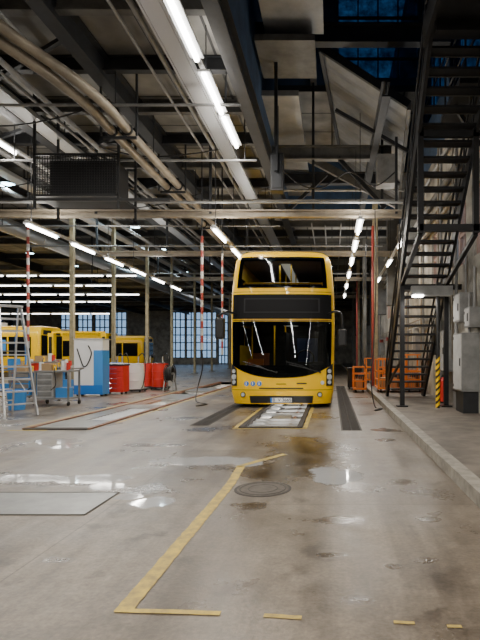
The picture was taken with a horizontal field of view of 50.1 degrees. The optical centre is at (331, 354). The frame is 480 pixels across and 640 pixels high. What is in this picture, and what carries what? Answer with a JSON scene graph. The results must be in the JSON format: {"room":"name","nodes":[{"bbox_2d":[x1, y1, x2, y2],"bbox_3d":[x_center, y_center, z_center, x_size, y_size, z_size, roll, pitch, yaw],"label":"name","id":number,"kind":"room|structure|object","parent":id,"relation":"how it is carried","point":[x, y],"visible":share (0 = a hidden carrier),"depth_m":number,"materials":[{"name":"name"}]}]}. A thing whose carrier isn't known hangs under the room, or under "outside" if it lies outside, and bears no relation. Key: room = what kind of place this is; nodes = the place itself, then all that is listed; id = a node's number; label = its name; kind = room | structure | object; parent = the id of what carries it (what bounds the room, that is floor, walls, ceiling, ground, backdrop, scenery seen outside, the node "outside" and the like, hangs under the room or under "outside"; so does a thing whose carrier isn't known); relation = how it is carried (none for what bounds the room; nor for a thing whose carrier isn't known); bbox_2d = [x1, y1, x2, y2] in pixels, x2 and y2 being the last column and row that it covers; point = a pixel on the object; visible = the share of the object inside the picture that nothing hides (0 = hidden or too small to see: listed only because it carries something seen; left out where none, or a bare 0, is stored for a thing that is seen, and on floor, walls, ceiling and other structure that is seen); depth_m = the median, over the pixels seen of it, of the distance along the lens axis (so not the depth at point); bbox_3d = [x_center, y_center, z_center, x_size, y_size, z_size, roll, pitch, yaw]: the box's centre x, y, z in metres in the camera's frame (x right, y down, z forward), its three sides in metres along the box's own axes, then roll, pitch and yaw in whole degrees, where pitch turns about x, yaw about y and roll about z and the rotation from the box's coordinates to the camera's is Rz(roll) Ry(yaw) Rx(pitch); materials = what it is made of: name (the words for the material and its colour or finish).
{"room":"bus depot garage","nodes":[
{"label":"bus depot garage","id":0,"kind":"room"},
{"bbox_2d":[1,308,31,325],"bbox_3d":[-42.150,-2.450,22.000,0.300,7.500,96.000,0,0,0],"label":"wall","id":1,"kind":"structure","parent":0,"point":[3,310],"depth_m":66.14,"materials":[{"name":"paint"}]},
{"bbox_2d":[1,316,13,325],"bbox_3d":[-42.100,-3.350,64.000,0.120,3.300,4.000,0,0,0],"label":"window","id":2,"kind":"structure","parent":1,"relation":"in","point":[9,322],"depth_m":64.98,"materials":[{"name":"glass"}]},
{"bbox_2d":[32,311,351,363],"bbox_3d":[-19.525,-2.450,70.150,44.950,7.500,0.300,0,0,0],"label":"wall","id":3,"kind":"structure","parent":0,"point":[159,321],"depth_m":70.00,"materials":[{"name":"paint"}]},
{"bbox_2d":[61,312,68,328],"bbox_3d":[-37.000,-2.800,70.100,2.000,6.400,0.120,0,0,0],"label":"window","id":4,"kind":"structure","parent":3,"relation":"in","point":[65,319],"depth_m":70.03,"materials":[{"name":"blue glass"}]},
{"bbox_2d":[78,312,91,330],"bbox_3d":[-34.600,-2.800,70.100,2.000,6.400,0.120,0,0,0],"label":"window","id":5,"kind":"structure","parent":3,"relation":"in","point":[82,319],"depth_m":70.03,"materials":[{"name":"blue glass"}]},
{"bbox_2d":[95,312,108,330],"bbox_3d":[-32.200,-2.800,70.100,2.000,6.400,0.120,0,0,0],"label":"window","id":6,"kind":"structure","parent":3,"relation":"in","point":[99,319],"depth_m":70.03,"materials":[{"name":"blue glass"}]},
{"bbox_2d":[116,312,125,335],"bbox_3d":[-29.800,-2.800,70.100,2.000,6.400,0.120,0,0,0],"label":"window","id":7,"kind":"structure","parent":3,"relation":"in","point":[117,319],"depth_m":70.03,"materials":[{"name":"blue glass"}]},
{"bbox_2d":[173,312,184,357],"bbox_3d":[-21.600,-2.800,70.100,2.000,6.400,0.120,0,0,0],"label":"window","id":8,"kind":"structure","parent":3,"relation":"in","point":[175,319],"depth_m":70.03,"materials":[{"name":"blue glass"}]},
{"bbox_2d":[186,312,200,357],"bbox_3d":[-19.400,-2.800,70.100,2.000,6.400,0.120,0,0,0],"label":"window","id":9,"kind":"structure","parent":3,"relation":"in","point":[191,319],"depth_m":70.03,"materials":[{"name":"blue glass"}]},
{"bbox_2d":[203,312,215,357],"bbox_3d":[-17.200,-2.800,70.100,2.000,6.400,0.120,0,0,0],"label":"window","id":10,"kind":"structure","parent":3,"relation":"in","point":[206,319],"depth_m":70.03,"materials":[{"name":"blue glass"}]},
{"bbox_2d":[218,314,227,363],"bbox_3d":[-15.250,-2.250,70.100,1.300,6.900,0.120,0,0,0],"label":"window","id":11,"kind":"structure","parent":3,"relation":"in","point":[224,347],"depth_m":70.03,"materials":[{"name":"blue glass"}]},
{"bbox_2d":[0,16,418,301],"bbox_3d":[-19.375,-10.300,22.000,45.250,8.200,96.000,0,0,0],"label":"ceiling","id":12,"kind":"structure","parent":0,"point":[108,31],"depth_m":13.81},
{"bbox_2d":[0,178,15,185],"bbox_3d":[-10.368,-5.831,16.000,0.480,0.738,0.480,0,0,0],"label":"lamp","id":13,"kind":"object","parent":12,"relation":"hanging from","point":[4,181],"visible":0.49,"depth_m":15.92,"materials":[{"name":"metal"}]},
{"bbox_2d":[0,138,49,173],"bbox_3d":[-8.150,-5.673,14.450,0.180,1.055,6.100,0,0,0],"label":"fluorescent lights","id":14,"kind":"object","parent":12,"relation":"hanging from","point":[3,143],"visible":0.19,"depth_m":12.72,"materials":[{"name":"grey paint"}]},
{"bbox_2d":[26,146,29,347],"bbox_3d":[-9.000,-3.200,14.800,0.080,6.000,0.080,0,0,0],"label":"pole","id":15,"kind":"object","parent":12,"relation":"hanging from","point":[27,228],"visible":0.88,"depth_m":14.78,"materials":[{"name":"metal"}]},
{"bbox_2d":[0,274,68,276],"label":"lights","id":16,"kind":"object","parent":12,"relation":"hanging from","point":[1,275],"depth_m":23.97,"materials":[{"name":"grey paint"}]},
{"bbox_2d":[0,284,68,285],"label":"lights","id":17,"kind":"object","parent":12,"relation":"hanging from","point":[0,284],"depth_m":25.95,"materials":[{"name":"grey paint"}]},
{"bbox_2d":[0,293,68,294],"label":"lights","id":18,"kind":"object","parent":12,"relation":"hanging from","point":[0,293],"depth_m":28.95,"materials":[{"name":"grey paint"}]},
{"bbox_2d":[0,300,68,301],"label":"lights","id":19,"kind":"object","parent":12,"relation":"hanging from","point":[0,300],"depth_m":31.95,"materials":[{"name":"grey paint"}]},
{"bbox_2d":[75,254,110,313],"label":"lights","id":20,"kind":"object","parent":12,"relation":"hanging from","point":[91,275],"depth_m":28.95,"materials":[{"name":"grey paint"}]},
{"bbox_2d":[23,135,181,290],"bbox_3d":[-7.700,-4.723,19.000,0.180,2.955,12.800,0,0,0],"label":"fluorescent lights","id":21,"kind":"object","parent":12,"relation":"hanging from","point":[30,224],"visible":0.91,"depth_m":15.62,"materials":[{"name":"grey paint"}]},
{"bbox_2d":[0,18,239,260],"bbox_3d":[-4.519,-5.367,22.562,1.987,1.665,34.868,0,0,3],"label":"pipes","id":22,"kind":"object","parent":12,"relation":"hanging from","point":[6,30],"visible":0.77,"depth_m":9.55,"materials":[{"name":"metal"}]},
{"bbox_2d":[116,275,135,276],"label":"lights","id":23,"kind":"object","parent":12,"relation":"hanging from","point":[116,275],"depth_m":23.98,"materials":[{"name":"grey paint"}]},
{"bbox_2d":[0,0,282,315],"bbox_3d":[-7.658,-5.402,33.000,10.924,1.595,54.000,0,0,0],"label":"ceiling lights","id":24,"kind":"object","parent":12,"relation":"attached to","point":[155,12],"visible":0.63,"depth_m":13.12,"materials":[{"name":"grey paint"}]},
{"bbox_2d":[0,0,385,314],"bbox_3d":[-19.525,-5.920,22.000,44.950,0.580,96.000,0,0,0],"label":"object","id":25,"kind":"structure","parent":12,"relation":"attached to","point":[61,17],"depth_m":13.98,"materials":[{"name":"metal"}]},
{"bbox_2d":[0,72,404,297],"bbox_3d":[-5.550,-5.025,23.230,16.900,2.350,25.720,0,0,0],"label":"frame","id":26,"kind":"object","parent":12,"relation":"hanging from","point":[246,213],"visible":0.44,"depth_m":13.98,"materials":[{"name":"paint"}]},
{"bbox_2d":[0,94,170,219],"bbox_3d":[-5.725,-4.750,12.098,3.950,2.700,1.055,0,0,0],"label":"ventilation unit","id":27,"kind":"object","parent":26,"relation":"hanging from","point":[78,184],"visible":0.98,"depth_m":11.59,"materials":[{"name":"black paint"}]},
{"bbox_2d":[163,0,241,147],"bbox_3d":[-2.370,-5.665,9.025,0.240,1.070,6.850,0,0,0],"label":"fluorescent lights","id":28,"kind":"object","parent":12,"relation":"hanging from","point":[175,8],"visible":1,"depth_m":9.10,"materials":[{"name":"grey paint"}]},
{"bbox_2d":[221,157,222,354],"bbox_3d":[-3.250,-3.100,14.800,0.060,6.200,0.060,0,0,0],"label":"pole","id":29,"kind":"object","parent":12,"relation":"hanging from","point":[222,157],"visible":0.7,"depth_m":14.77,"materials":[{"name":"metal"}]},
{"bbox_2d":[210,145,241,257],"bbox_3d":[-3.050,-4.697,16.150,0.180,3.005,6.500,0,0,0],"label":"fluorescent lights","id":30,"kind":"object","parent":12,"relation":"hanging from","point":[214,228],"visible":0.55,"depth_m":13.88,"materials":[{"name":"grey paint"}]},
{"bbox_2d":[343,186,363,297],"bbox_3d":[0.720,-4.772,21.000,0.180,2.855,16.800,0,0,0],"label":"fluorescent lights","id":31,"kind":"object","parent":12,"relation":"hanging from","point":[359,222],"visible":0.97,"depth_m":17.34,"materials":[{"name":"grey paint"}]},
{"bbox_2d":[378,206,401,281],"bbox_3d":[2.300,-4.923,20.650,0.180,2.555,9.300,0,0,0],"label":"fluorescent lights","id":32,"kind":"object","parent":12,"relation":"hanging from","point":[390,259],"visible":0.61,"depth_m":19.83,"materials":[{"name":"grey paint"}]},
{"bbox_2d":[0,364,479,639],"bbox_3d":[-20.375,1.357,22.000,43.250,0.125,96.000,0,0,0],"label":"floor","id":33,"kind":"structure","parent":0,"point":[369,533],"depth_m":3.68,"materials":[{"name":"concrete"}]},
{"bbox_2d":[0,340,26,391],"bbox_3d":[-10.900,0.350,15.750,2.240,1.900,0.540,0,0,0],"label":"storage shelf","id":34,"kind":"object","parent":33,"relation":"on","point":[10,361],"visible":0.32,"depth_m":15.58,"materials":[{"name":"grey paint"}]},
{"bbox_2d":[6,380,26,409],"bbox_3d":[-7.500,0.946,11.900,0.450,0.708,0.450,0,0,0],"label":"bucket","id":35,"kind":"object","parent":33,"relation":"on","point":[20,397],"visible":0.62,"depth_m":11.77,"materials":[{"name":"blue plastic"}]},
{"bbox_2d":[0,304,38,417],"bbox_3d":[-7.057,0.110,10.943,1.372,2.399,0.660,0,0,38],"label":"stepladder","id":36,"kind":"object","parent":33,"relation":"on","point":[19,307],"visible":1,"depth_m":10.85,"materials":[{"name":"silver metal"}]},
{"bbox_2d":[8,359,32,382],"bbox_3d":[-10.793,0.725,17.764,1.055,1.150,0.673,0,0,0],"label":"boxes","id":37,"kind":"object","parent":33,"relation":"on","point":[31,360],"visible":0.13,"depth_m":17.62,"materials":[{"name":"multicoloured cardboard"}]},
{"bbox_2d":[0,322,62,376],"bbox_3d":[-22.795,-0.325,30.000,12.070,3.250,2.660,0,0,0],"label":"city bus","id":38,"kind":"object","parent":33,"relation":"on","point":[38,335],"visible":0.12,"depth_m":28.76,"materials":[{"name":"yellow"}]},
{"bbox_2d":[9,362,60,401],"bbox_3d":[-8.193,0.750,13.889,1.155,1.100,0.723,0,0,0],"label":"trolley","id":39,"kind":"object","parent":33,"relation":"on","point":[20,372],"visible":0.33,"depth_m":13.62,"materials":[{"name":"grey metal"}]},
{"bbox_2d":[28,353,65,397],"bbox_3d":[-8.793,0.625,15.439,0.855,1.350,0.622,0,0,0],"label":"trolley","id":40,"kind":"object","parent":33,"relation":"on","point":[51,358],"visible":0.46,"depth_m":15.30,"materials":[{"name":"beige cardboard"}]},
{"bbox_2d":[33,361,83,405],"bbox_3d":[-7.117,0.725,13.064,1.005,1.150,0.672,0,0,0],"label":"trolley","id":41,"kind":"object","parent":33,"relation":"on","point":[49,379],"visible":0.9,"depth_m":12.86,"materials":[{"name":"grey metal"}]},
{"bbox_2d":[0,492,119,514],"bbox_3d":[-2.650,1.306,4.385,1.300,0.028,0.670,0,0,0],"label":"cover plate","id":42,"kind":"object","parent":33,"relation":"on","point":[11,503],"visible":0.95,"depth_m":4.39,"materials":[{"name":"grey metal"}]},
{"bbox_2d":[56,359,73,387],"bbox_3d":[-9.293,0.725,17.264,1.055,1.150,0.673,0,0,0],"label":"trolley","id":43,"kind":"object","parent":33,"relation":"on","point":[66,360],"visible":0.18,"depth_m":17.20,"materials":[{"name":"grey paint"}]},
{"bbox_2d":[48,331,108,358],"bbox_3d":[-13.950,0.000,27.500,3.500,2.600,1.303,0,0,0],"label":"city bus","id":44,"kind":"object","parent":33,"relation":"on","point":[51,336],"visible":0.21,"depth_m":27.39,"materials":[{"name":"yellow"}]},
{"bbox_2d":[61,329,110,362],"bbox_3d":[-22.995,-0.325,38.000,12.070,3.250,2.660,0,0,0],"label":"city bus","id":45,"kind":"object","parent":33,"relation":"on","point":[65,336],"visible":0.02,"depth_m":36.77,"materials":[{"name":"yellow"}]},
{"bbox_2d":[73,338,109,395],"bbox_3d":[-7.650,0.390,15.919,0.940,1.820,0.502,0,0,0],"label":"tall cabinet","id":46,"kind":"object","parent":33,"relation":"on","point":[90,354],"visible":0.98,"depth_m":15.70,"materials":[{"name":"white metal"}]},
{"bbox_2d":[109,364,129,393],"bbox_3d":[-7.200,0.800,16.645,0.740,1.000,0.550,0,0,0],"label":"tool chest","id":47,"kind":"object","parent":33,"relation":"on","point":[118,373],"visible":0.64,"depth_m":16.40,"materials":[{"name":"red paint"}]},
{"bbox_2d":[112,353,128,363],"bbox_3d":[-7.835,0.611,18.596,0.739,1.378,0.616,0,0,0],"label":"drum","id":48,"kind":"object","parent":33,"relation":"on","point":[125,353],"visible":0.2,"depth_m":18.48,"materials":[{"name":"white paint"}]},
{"bbox_2d":[22,382,230,429],"bbox_3d":[-4.800,2.087,16.350,1.300,1.625,15.500,0,0,0],"label":"pit","id":49,"kind":"object","parent":33,"relation":"in","point":[91,420],"visible":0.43,"depth_m":11.35,"materials":[{"name":"concrete"}]},
{"bbox_2d":[116,333,152,362],"bbox_3d":[-22.495,-0.325,45.000,12.070,3.250,2.660,0,0,0],"label":"city bus","id":50,"kind":"object","parent":33,"relation":"on","point":[133,346],"visible":0.09,"depth_m":43.73,"materials":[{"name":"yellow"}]},
{"bbox_2d":[128,353,146,391],"bbox_3d":[-6.885,0.611,17.696,0.739,1.378,0.616,0,0,0],"label":"drum","id":51,"kind":"object","parent":33,"relation":"on","point":[136,370],"visible":0.85,"depth_m":17.46,"materials":[{"name":"white paint"}]},
{"bbox_2d":[69,218,230,389],"bbox_3d":[-9.610,-2.350,36.750,0.380,7.300,36.860,0,0,0],"label":"columns","id":52,"kind":"structure","parent":33,"relation":"on","point":[71,220],"depth_m":22.03,"materials":[{"name":"beige metal"}]},
{"bbox_2d":[143,353,156,387],"bbox_3d":[-7.085,0.611,19.396,0.739,1.378,0.616,0,0,0],"label":"drum","id":53,"kind":"object","parent":33,"relation":"on","point":[148,375],"visible":0.32,"depth_m":19.14,"materials":[{"name":"red paint"}]},
{"bbox_2d":[149,353,170,389],"bbox_3d":[-6.435,0.611,18.896,0.739,1.378,0.616,0,0,0],"label":"drum","id":54,"kind":"object","parent":33,"relation":"on","point":[157,368],"visible":0.78,"depth_m":18.63,"materials":[{"name":"red paint"}]},
{"bbox_2d":[163,365,176,390],"bbox_3d":[-5.900,0.834,18.200,0.360,0.948,0.640,0,0,0],"label":"hose reel","id":55,"kind":"object","parent":33,"relation":"on","point":[170,372],"visible":1,"depth_m":18.04,"materials":[{"name":"rubber"}]},
{"bbox_2d":[195,146,207,405],"bbox_3d":[-3.524,-2.443,13.478,0.312,7.513,1.766,0,0,-16],"label":"hanging cable","id":56,"kind":"object","parent":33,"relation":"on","point":[202,404],"visible":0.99,"depth_m":14.27,"materials":[{"name":"grey paint"}]},
{"bbox_2d":[190,403,245,425],"bbox_3d":[-2.445,1.368,15.102,0.350,0.144,11.805,0,0,0],"label":"drain grating","id":57,"kind":"object","parent":33,"relation":"in","point":[209,420],"visible":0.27,"depth_m":10.72,"materials":[{"name":"black paint"}]},
{"bbox_2d":[234,481,290,496],"bbox_3d":[-0.670,1.300,4.850,0.550,0.020,0.550,0,0,0],"label":"manhole cover","id":58,"kind":"object","parent":33,"relation":"on","point":[266,488],"visible":0.99,"depth_m":4.81,"materials":[{"name":"grey metal"}]},
{"bbox_2d":[238,404,311,427],"bbox_3d":[-1.100,2.087,16.500,1.240,1.625,15.400,0,0,0],"label":"pit","id":59,"kind":"object","parent":33,"relation":"in","point":[278,415],"visible":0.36,"depth_m":10.86,"materials":[{"name":"metal"}]},
{"bbox_2d":[215,252,346,403],"bbox_3d":[-1.240,-0.675,18.240,3.200,3.950,12.320,0,0,0],"label":"bus","id":60,"kind":"object","parent":33,"relation":"on","point":[283,317],"visible":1,"depth_m":12.30,"materials":[{"name":"yellow metal"}]},
{"bbox_2d":[215,310,236,338],"bbox_3d":[-2.603,-0.739,12.258,0.473,0.698,0.355,0,0,0],"label":"mirror","id":61,"kind":"object","parent":60,"relation":"attached to","point":[219,321],"depth_m":12.13,"materials":[{"name":"black paint"}]},
{"bbox_2d":[328,310,346,345],"bbox_3d":[0.123,-0.649,12.257,0.474,0.878,0.355,0,0,0],"label":"mirror","id":62,"kind":"object","parent":60,"relation":"attached to","point":[342,333],"depth_m":12.14,"materials":[{"name":"black paint"}]},
{"bbox_2d":[336,386,361,430],"bbox_3d":[0.340,1.368,14.803,0.360,0.144,12.405,0,0,0],"label":"drain grating","id":63,"kind":"object","parent":33,"relation":"in","point":[349,421],"visible":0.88,"depth_m":11.18,"materials":[{"name":"black paint"}]},
{"bbox_2d":[347,367,361,388],"bbox_3d":[0.850,0.890,19.265,0.560,0.820,0.590,0,0,0],"label":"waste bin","id":64,"kind":"object","parent":33,"relation":"on","point":[349,369],"visible":0.58,"depth_m":19.00,"materials":[{"name":"black paint"}]},
{"bbox_2d":[352,366,366,391],"bbox_3d":[0.960,0.848,17.600,0.465,0.895,0.845,0,0,0],"label":"trolley","id":65,"kind":"object","parent":33,"relation":"on","point":[361,382],"visible":0.99,"depth_m":17.25,"materials":[{"name":"orange paint"}]},
{"bbox_2d":[360,209,382,410],"bbox_3d":[1.055,-1.289,13.310,0.293,5.224,3.426,0,0,-3],"label":"hoses","id":66,"kind":"object","parent":33,"relation":"on","point":[374,209],"visible":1,"depth_m":13.39,"materials":[{"name":"red rubber"}]},
{"bbox_2d":[341,363,479,507],"bbox_3d":[2.100,1.295,22.000,1.700,0.250,96.000,0,0,0],"label":"walkway","id":67,"kind":"object","parent":33,"relation":"on","point":[450,437],"visible":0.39,"depth_m":7.68,"materials":[{"name":"concrete"}]},
{"bbox_2d":[352,204,377,385],"bbox_3d":[1.635,-2.513,29.525,0.370,7.375,21.150,0,0,0],"label":"columns","id":68,"kind":"structure","parent":67,"relation":"on","point":[374,206],"depth_m":26.40,"materials":[{"name":"metal"}]},
{"bbox_2d":[364,358,384,382],"bbox_3d":[1.850,0.646,21.550,0.845,1.045,1.145,0,0,0],"label":"trolley","id":69,"kind":"object","parent":67,"relation":"on","point":[380,367],"visible":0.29,"depth_m":21.20,"materials":[{"name":"orange metal"}]},
{"bbox_2d":[375,359,406,391],"bbox_3d":[1.875,0.646,16.150,0.895,1.045,1.145,0,0,0],"label":"trolley","id":70,"kind":"object","parent":67,"relation":"on","point":[396,377],"visible":0.56,"depth_m":15.80,"materials":[{"name":"orange paint"}]},
{"bbox_2d":[382,358,399,376],"bbox_3d":[2.250,0.646,18.150,0.745,1.045,1.145,0,0,0],"label":"trolley","id":71,"kind":"object","parent":67,"relation":"on","point":[382,358],"visible":0.02,"depth_m":18.66,"materials":[{"name":"orange paint"}]},
{"bbox_2d":[405,354,420,391],"bbox_3d":[2.600,0.572,16.200,0.545,1.195,1.045,0,0,0],"label":"trolley","id":72,"kind":"object","parent":67,"relation":"on","point":[412,377],"visible":0.57,"depth_m":15.75,"materials":[{"name":"orange paint"}]},
{"bbox_2d":[385,0,479,406],"bbox_3d":[2.204,-2.526,10.088,1.489,7.600,8.976,0,0,0],"label":"staircase","id":73,"kind":"structure","parent":67,"relation":"on","point":[442,19],"depth_m":9.42,"materials":[{"name":"metal"}]},
{"bbox_2d":[436,296,439,407],"bbox_3d":[2.350,-0.062,11.100,0.100,2.475,0.100,0,0,0],"label":"post","id":74,"kind":"object","parent":67,"relation":"on","point":[437,297],"visible":1,"depth_m":11.06,"materials":[{"name":"metal"}]},
{"bbox_2d":[410,282,452,296],"bbox_3d":[2.200,-1.440,11.040,0.900,0.320,0.220,0,0,0],"label":"lamp","id":75,"kind":"object","parent":74,"relation":"on","point":[437,290],"visible":1,"depth_m":10.95,"materials":[{"name":"grey metal"}]},
{"bbox_2d":[440,375,442,402],"bbox_3d":[2.684,0.827,12.194,0.191,0.694,0.171,0,0,0],"label":"fire extinguisher","id":76,"kind":"object","parent":67,"relation":"on","point":[441,377],"visible":0.48,"depth_m":12.13,"materials":[{"name":"red paint"}]},
{"bbox_2d":[452,389,455,407],"bbox_3d":[2.815,0.972,11.075,0.230,0.404,0.290,0,0,0],"label":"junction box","id":77,"kind":"object","parent":67,"relation":"on","point":[453,390],"visible":0.29,"depth_m":11.10,"materials":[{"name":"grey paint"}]},
{"bbox_2d":[456,390,478,412],"bbox_3d":[2.794,0.957,10.350,0.308,0.434,0.600,0,0,0],"label":"plinth","id":78,"kind":"object","parent":67,"relation":"on","point":[466,402],"visible":0.79,"depth_m":10.05,"materials":[{"name":"metal"}]},
{"bbox_2d":[228,0,288,206],"bbox_3d":[0.450,-10.300,12.425,5.000,7.800,19.150,0,0,0],"label":"wall","id":79,"kind":"structure","parent":0,"point":[245,13],"depth_m":11.95,"materials":[{"name":"grey concrete"}]},
{"bbox_2d":[271,107,283,193],"bbox_3d":[-1.390,-5.250,12.740,0.320,2.200,0.320,0,0,0],"label":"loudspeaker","id":80,"kind":"object","parent":79,"relation":"hanging from","point":[277,178],"visible":0.79,"depth_m":12.58,"materials":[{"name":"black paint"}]},
{"bbox_2d":[278,0,420,208],"bbox_3d":[0.525,-10.300,19.350,4.850,7.800,5.700,0,0,0],"label":"wall","id":81,"kind":"structure","parent":0,"point":[330,7],"depth_m":16.50,"materials":[{"name":"grey concrete"}]},
{"bbox_2d":[338,0,417,77],"bbox_3d":[1.525,-11.525,16.600,2.650,4.750,0.120,0,0,0],"label":"window","id":82,"kind":"structure","parent":81,"relation":"in","point":[378,62],"depth_m":16.59,"materials":[{"name":"blue glass"}]},
{"bbox_2d":[318,48,410,198],"bbox_3d":[1.313,-7.400,17.474,2.530,2.050,9.309,0,0,5],"label":"roof panel","id":83,"kind":"object","parent":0,"point":[350,89],"visible":0.66,"depth_m":14.70,"materials":[{"name":"metal"}]},
{"bbox_2d":[355,0,479,413],"bbox_3d":[3.100,-6.500,22.000,0.300,15.600,96.000,0,0,0],"label":"wall","id":84,"kind":"structure","parent":0,"point":[473,257],"depth_m":14.53,"materials":[{"name":"paint"}]},
{"bbox_2d":[253,0,450,306],"bbox_3d":[0.275,-6.965,34.000,5.350,4.810,52.000,0,0,0],"label":"ceiling","id":85,"kind":"structure","parent":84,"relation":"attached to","point":[287,39],"depth_m":13.06,"materials":[{"name":"paint"}]},
{"bbox_2d":[355,139,461,376],"bbox_3d":[2.700,-2.514,35.600,0.499,7.369,48.800,0,0,0],"label":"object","id":86,"kind":"structure","parent":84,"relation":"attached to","point":[385,288],"depth_m":17.00,"materials":[{"name":"grey paint"}]},
{"bbox_2d":[423,0,444,122],"bbox_3d":[2.990,-10.300,14.650,0.040,6.400,3.300,0,0,0],"label":"window","id":87,"kind":"structure","parent":84,"relation":"in","point":[430,100],"depth_m":14.63,"materials":[{"name":"blue glass"}]},
{"bbox_2d":[434,233,436,283],"bbox_3d":[3.070,-2.775,14.100,0.120,1.450,1.400,0,0,0],"label":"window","id":88,"kind":"structure","parent":84,"relation":"in","point":[435,236],"depth_m":14.77,"materials":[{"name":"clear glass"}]},
{"bbox_2d":[430,321,442,354],"bbox_3d":[2.809,-0.850,13.495,0.278,1.700,0.610,0,0,0],"label":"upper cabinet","id":89,"kind":"object","parent":84,"relation":"attached to","point":[434,321],"visible":0.03,"depth_m":13.20,"materials":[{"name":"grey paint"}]},
{"bbox_2d":[440,297,454,371],"bbox_3d":[2.799,-0.500,12.245,0.298,1.800,0.710,0,0,0],"label":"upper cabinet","id":90,"kind":"object","parent":84,"relation":"attached to","point":[450,330],"visible":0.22,"depth_m":11.98,"materials":[{"name":"grey metal"}]},
{"bbox_2d":[458,200,465,265],"bbox_3d":[3.070,-2.775,11.600,0.120,1.450,1.200,0,0,0],"label":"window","id":91,"kind":"structure","parent":84,"relation":"in","point":[462,235],"depth_m":11.69,"materials":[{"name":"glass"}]},
{"bbox_2d":[453,255,472,322],"bbox_3d":[2.784,-1.400,10.620,0.328,1.400,0.560,0,0,0],"label":"upper cabinet","id":92,"kind":"object","parent":84,"relation":"attached to","point":[460,300],"visible":0.83,"depth_m":10.41,"materials":[{"name":"grey metal"}]},
{"bbox_2d":[450,39,479,85],"bbox_3d":[2.990,-9.575,9.800,0.040,7.850,5.600,0,0,0],"label":"window","id":93,"kind":"structure","parent":84,"relation":"in","point":[460,42],"depth_m":11.29,"materials":[{"name":"blue glass"}]},
{"bbox_2d":[453,293,478,391],"bbox_3d":[2.759,-0.258,10.345,0.378,1.985,0.710,0,0,0],"label":"upper cabinet","id":94,"kind":"object","parent":84,"relation":"attached to","point":[465,345],"visible":0.98,"depth_m":9.99,"materials":[{"name":"grey metal"}]},
{"bbox_2d":[464,266,479,327],"bbox_3d":[2.809,-1.150,9.995,0.278,1.200,0.410,0,0,0],"label":"upper cabinet","id":95,"kind":"object","parent":84,"relation":"attached to","point":[471,314],"visible":1,"depth_m":9.88,"materials":[{"name":"grey metal"}]},
{"bbox_2d":[477,183,479,253],"bbox_3d":[3.070,-2.775,9.800,0.120,1.450,1.200,0,0,0],"label":"window","id":96,"kind":"structure","parent":84,"relation":"in","point":[478,236],"depth_m":10.36,"materials":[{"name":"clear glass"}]}
]}

